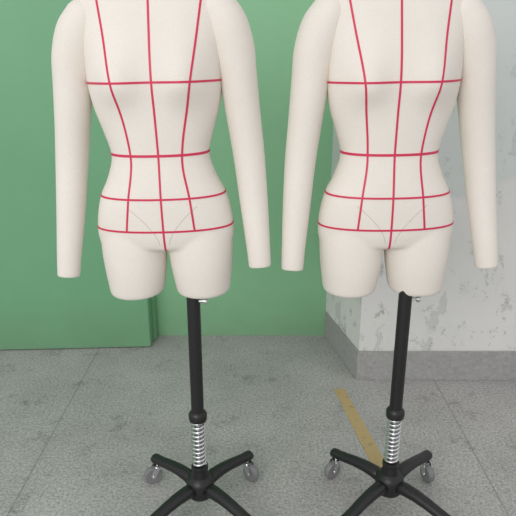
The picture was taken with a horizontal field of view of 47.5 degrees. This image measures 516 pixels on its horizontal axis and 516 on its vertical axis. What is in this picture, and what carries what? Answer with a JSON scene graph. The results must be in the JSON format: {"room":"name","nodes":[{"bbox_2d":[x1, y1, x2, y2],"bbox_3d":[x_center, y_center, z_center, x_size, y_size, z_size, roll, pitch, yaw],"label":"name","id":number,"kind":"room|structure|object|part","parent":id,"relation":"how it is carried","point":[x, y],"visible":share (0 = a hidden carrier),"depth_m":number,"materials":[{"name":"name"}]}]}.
{"room":"design studio","nodes":[
{"label":"design studio","id":0,"kind":"room"},
{"bbox_2d":[156,0,332,334],"bbox_3d":[-1.833,-0.969,2.581,4.335,2.800,0.190,0,19,0],"label":"wall","id":1,"kind":"structure","parent":0,"point":[271,300],"depth_m":2.77,"materials":[{"name":"green paint"}]},
{"bbox_2d":[0,0,152,349],"bbox_3d":[-1.208,-0.661,2.447,1.385,2.296,0.140,0,19,0],"label":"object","id":2,"kind":"structure","parent":1,"relation":"in","point":[40,308],"depth_m":2.59,"materials":[{"name":"green paint"}]},
{"bbox_2d":[151,296,157,340],"bbox_3d":[-2.250,-0.720,2.532,3.500,2.360,0.059,0,19,0],"label":"trim","id":3,"kind":"structure","parent":1,"relation":"attached to","point":[153,299],"depth_m":2.86,"materials":[{"name":"green paint"}]},
{"bbox_2d":[0,335,515,515],"bbox_3d":[0.000,1.104,0.902,8.000,0.050,5.000,0,19,0],"label":"floor","id":4,"kind":"structure","parent":0,"point":[81,429],"depth_m":2.19,"materials":[{"name":"concrete"}]},
{"bbox_2d":[51,0,270,515],"bbox_3d":[-0.248,0.004,1.521,0.562,1.638,0.369,0,19,0],"label":"dress form","id":5,"kind":"object","parent":4,"relation":"on","point":[155,74],"visible":1,"depth_m":1.43,"materials":[{"name":"beige fabric"}]},
{"bbox_3d":[-0.450,-0.286,1.485,0.172,0.685,0.127,-3,19,-9],"label":"arm","id":6,"kind":"part","parent":5,"relation":"part of","materials":[{"name":"beige fabric"}]},
{"bbox_3d":[-0.264,0.659,1.840,0.210,0.055,0.044,16,24,39],"label":"leg","id":7,"kind":"part","parent":5,"relation":"part of","materials":[{"name":"black plastic"}]},
{"bbox_3d":[-0.255,0.715,1.677,0.044,0.055,0.210,16,24,39],"label":"leg","id":8,"kind":"part","parent":5,"relation":"part of","materials":[{"name":"black plastic"}]},
{"bbox_3d":[-0.173,0.549,1.716,0.023,0.180,0.023,0,19,0],"label":"rod","id":9,"kind":"part","parent":5,"relation":"part of","materials":[{"name":"silver metal"}]},
{"bbox_3d":[-0.083,0.712,1.686,0.210,0.055,0.044,16,24,39],"label":"leg","id":10,"kind":"part","parent":5,"relation":"part of","materials":[{"name":"black plastic"}]},
{"bbox_3d":[-0.091,0.657,1.849,0.044,0.055,0.210,16,24,39],"label":"leg","id":11,"kind":"part","parent":5,"relation":"part of","materials":[{"name":"black plastic"}]},
{"bbox_3d":[-0.055,-0.308,1.474,0.164,0.684,0.136,-1,19,0],"label":"arm","id":12,"kind":"part","parent":5,"relation":"part of","materials":[{"name":"beige fabric"}]},
{"bbox_2d":[334,388,383,467],"bbox_3d":[0.388,0.643,2.181,0.140,0.001,0.600,0,19,0],"label":"floor stripe","id":13,"kind":"object","parent":4,"relation":"on","point":[372,451],"depth_m":2.19,"materials":[{"name":"yellow paint"}]},
{"bbox_2d":[281,0,497,515],"bbox_3d":[0.349,-0.002,1.537,0.582,1.639,0.372,0,19,0],"label":"dress form","id":14,"kind":"object","parent":4,"relation":"on","point":[392,74],"visible":1,"depth_m":1.45,"materials":[{"name":"beige fabric"}]},
{"bbox_3d":[0.137,-0.303,1.496,0.164,0.685,0.127,-3,19,-10],"label":"arm","id":15,"kind":"part","parent":14,"relation":"part of","materials":[{"name":"beige fabric"}]},
{"bbox_3d":[0.315,0.652,1.861,0.044,0.055,0.210,-17,25,-40],"label":"leg","id":16,"kind":"part","parent":14,"relation":"part of","materials":[{"name":"black plastic"}]},
{"bbox_3d":[0.309,0.708,1.698,0.210,0.055,0.044,-17,25,-40],"label":"leg","id":17,"kind":"part","parent":14,"relation":"part of","materials":[{"name":"black plastic"}]},
{"bbox_3d":[0.398,0.544,1.731,0.023,0.180,0.023,0,19,0],"label":"rod","id":18,"kind":"part","parent":14,"relation":"part of","materials":[{"name":"silver metal"}]},
{"bbox_3d":[0.487,0.654,1.856,0.210,0.055,0.044,-17,25,-40],"label":"leg","id":19,"kind":"part","parent":14,"relation":"part of","materials":[{"name":"black plastic"}]},
{"bbox_3d":[0.481,0.709,1.693,0.044,0.055,0.210,-17,25,-40],"label":"leg","id":20,"kind":"part","parent":14,"relation":"part of","materials":[{"name":"black plastic"}]},
{"bbox_3d":[0.537,-0.307,1.490,0.185,0.684,0.136,-1,19,0],"label":"arm","id":21,"kind":"part","parent":14,"relation":"part of","materials":[{"name":"beige fabric"}]},
{"bbox_2d":[326,0,515,350],"bbox_3d":[2.167,-0.901,2.382,3.665,2.800,0.610,0,19,0],"label":"wall","id":22,"kind":"structure","parent":0,"point":[474,309],"depth_m":2.40,"materials":[{"name":"white paint"}]},
{"bbox_2d":[325,312,515,379],"bbox_3d":[2.145,0.458,2.521,3.694,0.135,0.418,2,19,6],"label":"baseboard","id":23,"kind":"structure","parent":22,"relation":"attached to","point":[363,365],"depth_m":2.51,"materials":[{"name":"grey stone"}]}
]}

